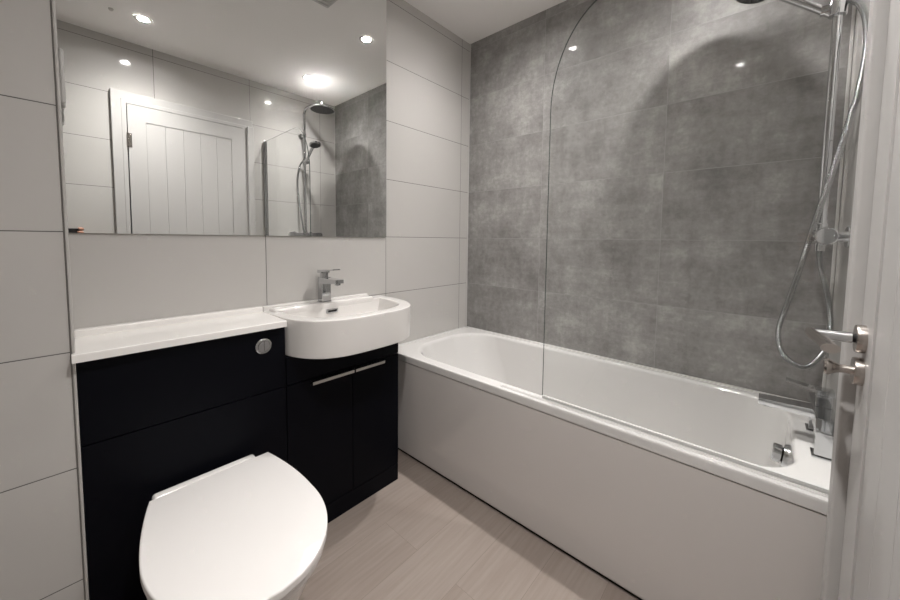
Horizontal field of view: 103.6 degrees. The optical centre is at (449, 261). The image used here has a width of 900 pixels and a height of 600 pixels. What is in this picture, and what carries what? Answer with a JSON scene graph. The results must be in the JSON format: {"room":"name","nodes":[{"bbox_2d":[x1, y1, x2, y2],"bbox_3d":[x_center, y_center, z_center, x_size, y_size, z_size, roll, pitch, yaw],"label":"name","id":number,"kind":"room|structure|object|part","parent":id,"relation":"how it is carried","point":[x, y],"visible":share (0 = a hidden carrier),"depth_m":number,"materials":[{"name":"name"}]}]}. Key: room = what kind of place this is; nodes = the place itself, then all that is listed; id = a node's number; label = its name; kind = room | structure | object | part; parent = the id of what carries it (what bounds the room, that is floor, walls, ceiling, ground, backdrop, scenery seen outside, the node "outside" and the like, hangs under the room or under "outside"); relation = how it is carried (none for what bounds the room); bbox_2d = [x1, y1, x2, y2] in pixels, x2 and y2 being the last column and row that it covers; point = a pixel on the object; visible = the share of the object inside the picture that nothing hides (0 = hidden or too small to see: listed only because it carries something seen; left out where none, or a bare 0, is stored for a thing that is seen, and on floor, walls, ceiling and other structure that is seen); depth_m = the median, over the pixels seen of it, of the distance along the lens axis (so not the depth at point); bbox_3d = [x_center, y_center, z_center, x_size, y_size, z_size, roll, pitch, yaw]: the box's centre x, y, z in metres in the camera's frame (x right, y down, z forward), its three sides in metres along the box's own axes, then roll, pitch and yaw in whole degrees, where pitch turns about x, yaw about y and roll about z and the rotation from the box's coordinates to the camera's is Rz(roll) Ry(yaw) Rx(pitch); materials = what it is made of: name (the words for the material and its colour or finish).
{"room":"bathroom","nodes":[
{"label":"bathroom","id":0,"kind":"room"},
{"bbox_2d":[0,0,83,599],"bbox_3d":[-1.258,-0.108,0.745,0.317,2.418,0.602,4,5,42],"label":"wall","id":1,"kind":"structure","parent":0,"point":[41,553],"depth_m":0.83,"materials":[{"name":"white tile"}]},
{"bbox_2d":[58,48,65,108],"bbox_3d":[-1.001,-0.471,0.915,0.065,0.137,0.010,4,5,42],"label":"wall switch","id":2,"kind":"object","parent":1,"relation":"attached to","point":[60,51],"visible":0.87,"depth_m":0.89,"materials":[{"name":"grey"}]},
{"bbox_2d":[50,0,85,599],"bbox_3d":[-0.946,-0.112,0.867,0.018,2.418,0.002,4,5,42],"label":"trim","id":3,"kind":"structure","parent":1,"relation":"attached to","point":[50,0],"depth_m":0.87,"materials":[{"name":"grey metal"}]},
{"bbox_2d":[69,0,469,344],"bbox_3d":[-0.499,-0.164,1.748,0.100,2.418,1.947,4,5,42],"label":"wall","id":4,"kind":"structure","parent":0,"point":[421,260],"depth_m":1.85,"materials":[{"name":"white tile"}]},
{"bbox_2d":[55,0,385,236],"bbox_3d":[-0.705,-0.704,1.397,0.006,1.200,1.140,4,5,42],"label":"wall mirror","id":5,"kind":"object","parent":4,"relation":"attached to","point":[191,117],"visible":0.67,"depth_m":1.29,"materials":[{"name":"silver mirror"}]},
{"bbox_2d":[300,449,638,599],"bbox_3d":[-0.083,1.142,0.982,1.876,0.080,2.629,4,5,42],"label":"floor","id":6,"kind":"structure","parent":0,"point":[421,536],"depth_m":1.30,"materials":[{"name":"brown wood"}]},
{"bbox_2d":[76,327,286,599],"bbox_3d":[-0.845,0.657,1.178,0.229,0.846,0.518,4,5,42],"label":"base cabinet","id":7,"kind":"object","parent":6,"relation":"on","point":[151,422],"visible":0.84,"depth_m":1.02,"materials":[{"name":"black wood"}]},
{"bbox_2d":[71,306,286,363],"bbox_3d":[-0.839,0.214,1.141,0.242,0.042,0.522,4,5,42],"label":"countertop","id":8,"kind":"structure","parent":7,"relation":"on","point":[106,341],"depth_m":1.08,"materials":[{"name":"white"}]},
{"bbox_3d":[-0.771,0.350,1.093,0.019,0.222,0.516,4,5,42],"label":"panel","id":9,"kind":"part","parent":7,"relation":"part of","materials":[{"name":"black laminate"}]},
{"bbox_2d":[139,452,327,599],"bbox_3d":[-0.554,0.878,0.930,0.571,0.443,0.383,4,5,42],"label":"toilet","id":10,"kind":"object","parent":6,"relation":"on","point":[250,527],"visible":1,"depth_m":0.85,"materials":[{"name":"white ceramic"}]},
{"bbox_3d":[-0.531,0.690,0.898,0.501,0.018,0.374,4,5,42],"label":"seat","id":11,"kind":"part","parent":10,"relation":"part of","materials":[{"name":"white plastic"}]},
{"bbox_2d":[285,343,397,522],"bbox_3d":[-0.491,0.696,1.564,0.244,0.726,0.524,4,5,42],"label":"base cabinet","id":12,"kind":"object","parent":6,"relation":"on","point":[342,412],"visible":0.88,"depth_m":1.48,"materials":[{"name":"black laminate"}]},
{"bbox_3d":[-0.509,0.718,1.413,0.019,0.538,0.273,4,5,42],"label":"door","id":13,"kind":"part","parent":12,"relation":"part of","materials":[{"name":"black laminate"}]},
{"bbox_3d":[-0.464,0.464,1.414,0.026,0.022,0.182,4,5,42],"label":"handle","id":14,"kind":"part","parent":12,"relation":"part of","materials":[{"name":"grey metal"}]},
{"bbox_2d":[261,293,410,358],"bbox_3d":[-0.420,0.255,1.510,0.376,0.161,0.583,4,5,42],"label":"basin","id":15,"kind":"object","parent":12,"relation":"on","point":[347,325],"visible":0.93,"depth_m":1.37,"materials":[{"name":"white ceramic"}]},
{"bbox_2d":[317,269,343,302],"bbox_3d":[-0.512,0.105,1.526,0.151,0.150,0.048,4,5,42],"label":"tap","id":16,"kind":"object","parent":15,"relation":"on","point":[324,282],"visible":1,"depth_m":1.54,"materials":[{"name":"silver metal"}]},
{"bbox_3d":[-0.520,0.041,1.530,0.127,0.023,0.041,4,5,42],"label":"lever","id":17,"kind":"part","parent":16,"relation":"part of","materials":[{"name":"silver metal"}]},
{"bbox_3d":[-0.496,0.087,1.510,0.108,0.028,0.041,4,5,42],"label":"spout","id":18,"kind":"part","parent":16,"relation":"part of","materials":[{"name":"silver metal"}]},
{"bbox_3d":[-0.422,0.390,1.485,0.019,0.102,0.523,4,5,42],"label":"panel","id":19,"kind":"part","parent":12,"relation":"part of","materials":[{"name":"black laminate"}]},
{"bbox_3d":[-0.348,0.457,1.543,0.026,0.022,0.151,4,5,42],"label":"handle","id":20,"kind":"part","parent":12,"relation":"part of","materials":[{"name":"grey metal"}]},
{"bbox_3d":[-0.333,0.707,1.608,0.019,0.538,0.247,4,5,42],"label":"door","id":21,"kind":"part","parent":12,"relation":"part of","materials":[{"name":"black laminate"}]},
{"bbox_2d":[398,326,830,599],"bbox_3d":[0.506,0.780,1.610,1.674,0.576,0.679,4,5,42],"label":"tub","id":22,"kind":"object","parent":6,"relation":"on","point":[657,518],"visible":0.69,"depth_m":1.27,"materials":[{"name":"white plastic"}]},
{"bbox_2d":[542,0,828,493],"bbox_3d":[0.646,-0.160,1.021,0.778,1.380,0.026,4,5,42],"label":"screen","id":23,"kind":"object","parent":22,"relation":"on","point":[739,461],"visible":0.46,"depth_m":1.06,"materials":[{"name":"clear glass"}]},
{"bbox_3d":[0.635,-0.164,1.031,0.748,1.373,0.006,4,5,42],"label":"glass panel","id":24,"kind":"part","parent":23,"relation":"part of","materials":[{"name":"grey"}]},
{"bbox_3d":[1.033,0.602,1.117,0.028,0.058,0.056,4,5,42],"label":"overflow knob","id":25,"kind":"part","parent":22,"relation":"part of","materials":[{"name":"silver metal"}]},
{"bbox_2d":[758,377,835,461],"bbox_3d":[1.060,0.449,1.085,0.168,0.173,0.236,4,5,42],"label":"tap","id":26,"kind":"object","parent":22,"relation":"on","point":[819,410],"visible":0.91,"depth_m":1.03,"materials":[{"name":"silver metal"}]},
{"bbox_3d":[1.043,0.443,1.100,0.122,0.026,0.054,4,5,42],"label":"spout","id":27,"kind":"part","parent":26,"relation":"part of","materials":[{"name":"silver metal"}]},
{"bbox_3d":[1.081,0.377,1.062,0.104,0.027,0.042,4,5,42],"label":"lever","id":28,"kind":"part","parent":26,"relation":"part of","materials":[{"name":"silver metal"}]},
{"bbox_2d":[404,0,565,43],"bbox_3d":[-0.054,-1.351,0.822,1.876,0.080,2.629,4,5,42],"label":"ceiling","id":29,"kind":"structure","parent":0,"point":[472,21],"depth_m":1.97,"materials":[{"name":"white paint"}]},
{"bbox_2d":[467,0,852,401],"bbox_3d":[0.815,-0.152,1.807,1.776,2.418,0.100,4,5,42],"label":"wall","id":30,"kind":"structure","parent":0,"point":[685,136],"depth_m":1.61,"materials":[{"name":"grey tile"}]},
{"bbox_2d":[466,44,470,325],"bbox_3d":[0.126,-0.482,2.339,0.006,1.843,0.006,4,5,42],"label":"trim","id":31,"kind":"structure","parent":30,"relation":"attached to","point":[470,44],"depth_m":2.33,"materials":[{"name":"grey metal"}]},
{"bbox_2d":[822,5,855,387],"bbox_3d":[1.364,-0.397,1.226,0.008,1.843,0.008,4,5,42],"label":"trim","id":32,"kind":"structure","parent":30,"relation":"attached to","point":[853,7],"depth_m":1.23,"materials":[{"name":"grey metal"}]},
{"bbox_2d":[825,0,869,412],"bbox_3d":[0.592,-0.059,0.310,0.100,2.418,2.429,4,5,42],"label":"wall","id":33,"kind":"structure","parent":0,"point":[851,145],"depth_m":1.13,"materials":[{"name":"white tile"}]},
{"bbox_2d":[735,0,868,369],"bbox_3d":[0.967,-0.436,1.138,0.485,1.517,0.300,4,5,42],"label":"shower","id":34,"kind":"object","parent":33,"relation":"attached to","point":[819,234],"visible":0.91,"depth_m":1.01,"materials":[{"name":"silver metal"}]},
{"bbox_3d":[1.010,-0.068,0.950,0.048,0.048,0.050,4,5,42],"label":"control knob","id":35,"kind":"part","parent":34,"relation":"part of","materials":[{"name":"silver metal"}]},
{"bbox_2d":[804,0,899,599],"bbox_3d":[0.549,0.133,0.441,0.116,2.006,0.708,4,5,42],"label":"door","id":36,"kind":"structure","parent":33,"relation":"in","point":[870,560],"depth_m":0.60,"materials":[{"name":"white wood"}]},
{"bbox_3d":[0.697,0.145,0.667,0.025,0.021,0.136,3,4,34],"label":"lever","id":37,"kind":"part","parent":36,"relation":"part of","materials":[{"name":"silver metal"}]},
{"bbox_3d":[0.771,0.145,0.664,0.012,0.053,0.053,4,5,42],"label":"handle","id":38,"kind":"part","parent":36,"relation":"part of","materials":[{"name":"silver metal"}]}
]}

